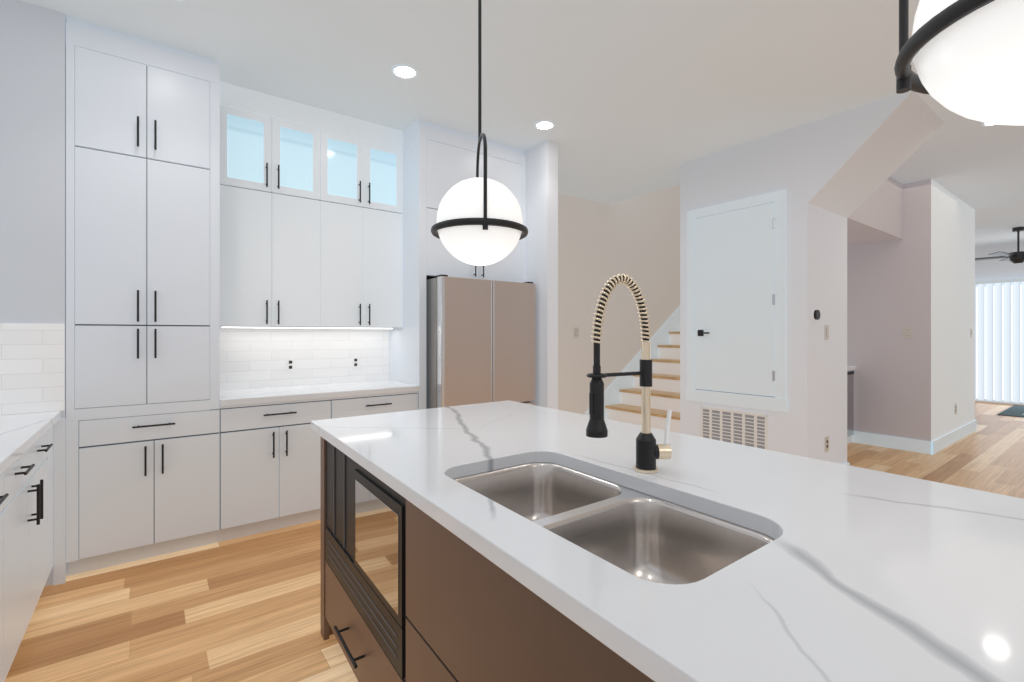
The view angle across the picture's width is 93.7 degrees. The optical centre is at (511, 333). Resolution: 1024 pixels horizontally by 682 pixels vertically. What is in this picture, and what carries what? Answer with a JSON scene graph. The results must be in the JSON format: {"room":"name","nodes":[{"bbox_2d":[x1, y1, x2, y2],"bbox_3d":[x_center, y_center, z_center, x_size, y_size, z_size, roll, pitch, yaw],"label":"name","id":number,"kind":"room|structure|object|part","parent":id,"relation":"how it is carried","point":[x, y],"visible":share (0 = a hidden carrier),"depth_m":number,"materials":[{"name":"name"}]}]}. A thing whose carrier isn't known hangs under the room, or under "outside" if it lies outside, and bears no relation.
{"room":"kitchen","nodes":[
{"label":"kitchen","id":0,"kind":"room"},
{"bbox_2d":[0,0,67,586],"bbox_3d":[-2.844,-0.194,2.615,0.664,3.048,0.600,0,0,-37],"label":"wall","id":1,"kind":"structure","parent":0,"point":[32,163],"depth_m":2.50,"materials":[{"name":"white paint"}]},
{"bbox_2d":[0,321,389,424],"bbox_3d":[-2.011,0.177,3.234,2.736,0.464,0.610,0,0,-37],"label":"backsplash","id":2,"kind":"structure","parent":1,"relation":"attached to","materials":[{"name":"tile"}]},
{"bbox_2d":[285,357,295,372],"bbox_3d":[-1.751,0.242,3.795,0.070,0.115,0.006,0,0,-37],"label":"electrical outlet","id":3,"kind":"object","parent":2,"relation":"attached to","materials":[{"name":"white plastic"}]},
{"bbox_2d":[351,355,359,369],"bbox_3d":[-1.338,0.242,4.106,0.070,0.115,0.006,0,0,-37],"label":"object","id":4,"kind":"structure","parent":2,"relation":"attached to","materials":[{"name":"white plastic"}]},
{"bbox_2d":[228,84,323,328],"bbox_3d":[-1.824,-0.884,3.570,0.686,1.668,0.298,0,0,-37],"label":"upper cabinet","id":5,"kind":"object","parent":0,"relation":"attached to","point":[230,249],"depth_m":3.47,"materials":[{"name":"white wood"}]},
{"bbox_2d":[324,110,403,328],"bbox_3d":[-1.281,-0.884,3.979,0.673,1.668,0.298,0,0,-37],"label":"upper cabinet","id":6,"kind":"object","parent":0,"relation":"attached to","point":[364,160],"depth_m":3.85,"materials":[{"name":"white wood"}]},
{"bbox_2d":[404,125,479,284],"bbox_3d":[-0.673,-1.070,4.250,0.490,1.200,0.598,0,0,-37],"label":"upper cabinet","id":7,"kind":"object","parent":0,"relation":"attached to","point":[435,160],"depth_m":3.93,"materials":[{"name":"white wood"}]},
{"bbox_2d":[5,401,1023,681],"bbox_3d":[4.684,1.360,3.730,14.270,0.060,8.560,0,0,-37],"label":"floor","id":8,"kind":"structure","parent":0,"point":[243,609],"depth_m":2.34,"materials":[{"name":"brown wood"}]},
{"bbox_2d":[0,469,11,681],"bbox_3d":[-1.756,0.891,1.136,0.618,0.878,0.900,0,0,-37],"label":"base cabinet","id":9,"kind":"object","parent":8,"relation":"on","point":[6,481],"depth_m":1.70,"materials":[{"name":"white wood"}]},
{"bbox_2d":[12,429,51,661],"bbox_3d":[-2.298,0.891,1.855,0.618,0.878,0.901,0,0,-37],"label":"base cabinet","id":10,"kind":"object","parent":8,"relation":"on","point":[31,475],"depth_m":2.04,"materials":[{"name":"white wood"}]},
{"bbox_2d":[0,409,59,476],"bbox_3d":[-0.829,0.430,-0.070,0.648,0.040,6.086,0,0,-37],"label":"countertop","id":11,"kind":"structure","parent":10,"relation":"on","point":[18,431],"depth_m":2.04,"materials":[{"name":"white stone"}]},
{"bbox_2d":[52,417,67,585],"bbox_3d":[-2.605,0.891,2.302,0.666,0.878,0.182,0,0,-37],"label":"base cabinet","id":12,"kind":"object","parent":8,"relation":"on","point":[60,430],"depth_m":2.55,"materials":[{"name":"white wood"}]},
{"bbox_2d":[60,17,227,575],"bbox_3d":[-2.285,-0.173,3.035,0.727,3.005,0.598,0,0,-37],"label":"tall cabinet","id":13,"kind":"object","parent":8,"relation":"on","point":[147,123],"depth_m":2.77,"materials":[{"name":"white wood"}]},
{"bbox_2d":[216,397,335,542],"bbox_3d":[-1.737,0.891,3.448,0.684,0.878,0.598,0,0,-37],"label":"base cabinet","id":14,"kind":"object","parent":8,"relation":"on","point":[268,457],"depth_m":3.17,"materials":[{"name":"white wood"}]},
{"bbox_2d":[220,381,419,404],"bbox_3d":[-1.456,0.430,3.641,1.359,0.040,0.628,0,0,-37],"label":"countertop","id":15,"kind":"structure","parent":14,"relation":"on","point":[266,394],"depth_m":3.48,"materials":[{"name":"white stone"}]},
{"bbox_2d":[336,393,419,417],"bbox_3d":[-1.194,0.891,3.857,0.675,0.878,0.598,0,0,-37],"label":"base cabinet","id":16,"kind":"object","parent":8,"relation":"on","point":[379,403],"depth_m":3.61,"materials":[{"name":"white wood"}]},
{"bbox_2d":[321,464,610,681],"bbox_3d":[0.318,0.891,1.063,0.843,0.878,3.116,0,0,-37],"label":"kitchen island","id":17,"kind":"object","parent":8,"relation":"on","point":[398,610],"depth_m":1.31,"materials":[{"name":"wood"}]},
{"bbox_2d":[311,400,1023,681],"bbox_3d":[0.462,0.430,1.247,1.312,0.040,3.336,0,0,-37],"label":"island countertop","id":18,"kind":"structure","parent":17,"relation":"on","point":[880,576],"depth_m":0.89,"materials":[{"name":"white stone"}]},
{"bbox_2d":[439,456,794,595],"bbox_3d":[0.184,0.554,1.235,0.541,0.233,0.920,0,0,-37],"label":"sink","id":19,"kind":"object","parent":18,"relation":"in","point":[669,542],"depth_m":1.28,"materials":[{"name":"silver metal"}]},
{"bbox_2d":[586,273,671,472],"bbox_3d":[0.345,0.117,1.395,0.288,0.585,0.113,0,0,-37],"label":"faucet","id":20,"kind":"object","parent":18,"relation":"on","point":[649,451],"visible":1,"depth_m":1.41,"materials":[{"name":"black metal"}]},
{"bbox_2d":[426,274,535,408],"bbox_3d":[-0.400,0.432,4.312,0.953,1.795,0.772,0,0,-37],"label":"fridge","id":21,"kind":"object","parent":8,"relation":"on","point":[480,340],"visible":0.38,"depth_m":3.93,"materials":[{"name":"grey metal"}]},
{"bbox_2d":[585,306,679,432],"bbox_3d":[3.434,-0.135,7.083,5.170,2.930,1.456,0,0,-37],"label":"stairs","id":22,"kind":"structure","parent":8,"relation":"on","point":[622,398],"depth_m":6.38,"materials":[{"name":"white"}]},
{"bbox_2d":[847,366,855,443],"bbox_3d":[3.762,0.810,5.884,0.670,1.040,0.570,0,0,-37],"label":"wet bar","id":23,"kind":"object","parent":8,"relation":"on","point":[850,402],"visible":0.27,"depth_m":5.80,"materials":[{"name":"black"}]},
{"bbox_2d":[997,405,1023,417],"bbox_3d":[9.363,1.323,7.431,1.700,0.014,2.400,0,0,-37],"label":"rug","id":24,"kind":"object","parent":8,"relation":"on","point":[1015,411],"visible":1,"depth_m":8.06,"materials":[{"name":"teal fabric"}]},
{"bbox_2d":[20,0,1023,246],"bbox_3d":[4.684,-1.760,3.730,14.270,0.080,8.560,0,0,-37],"label":"ceiling","id":25,"kind":"structure","parent":0,"point":[630,99],"depth_m":3.15,"materials":[{"name":"white paint"}]},
{"bbox_2d":[391,64,417,78],"bbox_3d":[-0.701,-1.716,3.140,0.174,0.012,0.174,0,0,-37],"label":"recessed light","id":26,"kind":"object","parent":25,"relation":"in","point":[404,71],"visible":0.98,"depth_m":3.13,"materials":[{"name":"white"}]},
{"bbox_2d":[431,0,527,265],"bbox_3d":[-0.133,-1.000,1.979,0.400,1.435,0.400,0,0,-37],"label":"pendant light","id":27,"kind":"object","parent":25,"relation":"hanging from","point":[479,222],"visible":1,"depth_m":1.85,"materials":[{"name":"white glass"}]},
{"bbox_3d":[-0.133,-0.460,1.979,0.354,0.354,0.354,0,0,-37],"label":"globe","id":28,"kind":"part","parent":27,"relation":"part of","materials":[{"name":"white glass"}]},
{"bbox_2d":[534,120,554,129],"bbox_3d":[0.269,-1.716,3.947,0.174,0.012,0.174,0,0,-37],"label":"recessed light","id":29,"kind":"object","parent":25,"relation":"in","point":[544,125],"visible":1,"depth_m":3.94,"materials":[{"name":"white"}]},
{"bbox_2d":[894,0,1023,124],"bbox_3d":[0.840,-1.026,0.730,0.404,1.385,0.404,0,0,-37],"label":"pendant light","id":30,"kind":"object","parent":25,"relation":"hanging from","point":[967,56],"visible":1,"depth_m":0.74,"materials":[{"name":"white glass"}]},
{"bbox_2d":[982,122,994,125],"bbox_3d":[3.907,-1.716,3.871,0.174,0.012,0.174,0,0,-37],"label":"recessed light","id":31,"kind":"object","parent":25,"relation":"in","point":[985,124],"visible":0.29,"depth_m":3.93,"materials":[{"name":"white"}]},
{"bbox_2d":[975,227,1023,263],"bbox_3d":[8.145,-1.429,7.777,1.355,0.578,1.317,0,0,-37],"label":"ceiling fan","id":32,"kind":"object","parent":25,"relation":"hanging from","point":[1017,257],"visible":1,"depth_m":7.74,"materials":[{"name":"grey metal"}]},
{"bbox_2d":[524,140,557,409],"bbox_3d":[-0.009,-0.194,4.777,0.125,3.048,1.240,0,0,-37],"label":"wall","id":33,"kind":"structure","parent":0,"point":[542,215],"depth_m":4.30,"materials":[{"name":"white paint"}]},
{"bbox_2d":[480,141,523,282],"bbox_3d":[-0.282,-1.070,4.545,0.490,1.200,0.598,0,0,-37],"label":"upper cabinet","id":34,"kind":"object","parent":33,"relation":"attached to","point":[505,166],"depth_m":4.36,"materials":[{"name":"white wood"}]},
{"bbox_2d":[558,185,679,414],"bbox_3d":[3.774,-1.620,8.328,10.188,5.900,0.120,0,0,-37],"label":"wall","id":35,"kind":"structure","parent":0,"point":[637,239],"depth_m":6.40,"materials":[{"name":"white paint"}]},
{"bbox_2d":[574,328,578,337],"bbox_3d":[0.806,-0.015,6.009,0.080,0.128,0.009,0,0,-37],"label":"light switch","id":36,"kind":"object","parent":35,"relation":"attached to","point":[576,332],"visible":1,"depth_m":6.01,"materials":[{"name":"white plastic"}]},
{"bbox_2d":[680,91,943,463],"bbox_3d":[2.608,-0.194,4.382,0.860,3.048,1.860,0,0,-37],"label":"wall","id":37,"kind":"structure","parent":0,"point":[831,174],"depth_m":4.04,"materials":[{"name":"white paint"}]},
{"bbox_2d":[700,406,767,449],"bbox_3d":[2.030,0.865,4.422,0.012,0.330,0.640,0,0,-37],"label":"air vent","id":38,"kind":"object","parent":37,"relation":"in","point":[739,427],"visible":0.88,"depth_m":4.40,"materials":[{"name":"white metal"}]},
{"bbox_2d":[686,189,787,412],"bbox_3d":[2.012,-0.280,4.402,0.064,1.880,0.950,0,0,-37],"label":"closet door","id":39,"kind":"structure","parent":37,"relation":"in","point":[737,303],"depth_m":4.36,"materials":[{"name":"white wood"}]},
{"bbox_3d":[2.011,-0.296,4.400,0.059,1.670,0.754,0,0,-37],"label":"panel","id":40,"kind":"part","parent":39,"relation":"part of","materials":[{"name":"white wood"}]},
{"bbox_2d":[813,309,819,319],"bbox_3d":[2.536,-0.160,3.996,0.094,0.094,0.026,0,0,-37],"label":"thermostat","id":41,"kind":"object","parent":37,"relation":"attached to","point":[816,314],"visible":1,"depth_m":3.98,"materials":[{"name":"black plastic"}]},
{"bbox_2d":[825,436,828,451],"bbox_3d":[2.722,0.950,4.148,0.080,0.128,0.006,0,0,-37],"label":"outlet","id":42,"kind":"object","parent":37,"relation":"attached to","point":[826,443],"visible":0.95,"depth_m":4.15,"materials":[{"name":"white plastic"}]},
{"bbox_2d":[825,325,828,339],"bbox_3d":[2.723,-0.015,4.147,0.080,0.128,0.009,0,0,-37],"label":"light switch","id":43,"kind":"object","parent":37,"relation":"attached to","point":[826,332],"visible":0.93,"depth_m":4.14,"materials":[{"name":"white plastic"}]},
{"bbox_2d":[847,177,902,245],"bbox_3d":[3.476,-1.404,5.398,1.746,0.628,1.038,0,0,-37],"label":"wall","id":44,"kind":"structure","parent":0,"point":[876,216],"depth_m":5.18,"materials":[{"name":"white paint"}]},
{"bbox_2d":[847,179,930,440],"bbox_3d":[4.298,-0.194,5.862,0.120,3.048,1.286,0,0,-37],"label":"wall","id":45,"kind":"structure","parent":0,"point":[888,291],"depth_m":5.57,"materials":[{"name":"white paint"}]},
{"bbox_2d":[852,431,929,453],"bbox_3d":[4.252,1.260,5.809,0.013,0.140,1.230,0,0,-37],"label":"baseboard","id":46,"kind":"structure","parent":45,"relation":"attached to","point":[925,447],"depth_m":5.58,"materials":[{"name":"white wood"}]},
{"bbox_2d":[903,327,911,337],"bbox_3d":[4.506,-0.015,5.474,0.009,0.128,0.080,0,0,-37],"label":"light switch","id":47,"kind":"object","parent":45,"relation":"attached to","point":[907,332],"visible":1,"depth_m":5.47,"materials":[{"name":"white plastic"}]},
{"bbox_2d":[931,179,974,441],"bbox_3d":[5.489,-0.194,6.027,2.220,3.048,0.120,0,0,-37],"label":"wall","id":48,"kind":"structure","parent":0,"point":[952,296],"depth_m":5.86,"materials":[{"name":"white paint"}]},
{"bbox_2d":[930,420,976,454],"bbox_3d":[5.530,1.260,5.972,2.250,0.140,0.013,0,0,-37],"label":"baseboard","id":49,"kind":"structure","parent":48,"relation":"attached to","point":[948,439],"depth_m":5.83,"materials":[{"name":"white wood"}]},
{"bbox_2d":[975,242,1023,404],"bbox_3d":[10.334,-0.195,7.987,0.120,3.050,8.320,0,0,-37],"label":"wall","id":50,"kind":"structure","parent":0,"point":[992,269],"depth_m":9.23,"materials":[{"name":"white paint"}]},
{"bbox_2d":[975,278,1023,402],"bbox_3d":[9.731,0.125,8.522,0.060,2.310,3.200,0,0,-37],"label":"vertical blinds","id":51,"kind":"object","parent":50,"relation":"attached to","point":[998,340],"visible":0.48,"depth_m":9.13,"materials":[{"name":"grey"}]},
{"bbox_2d":[975,282,1023,403],"bbox_3d":[9.797,0.170,8.572,0.030,2.280,3.100,0,0,-37],"label":"sliding door","id":52,"kind":"structure","parent":50,"relation":"in","point":[976,399],"depth_m":9.16,"materials":[{"name":"white"}]}
]}

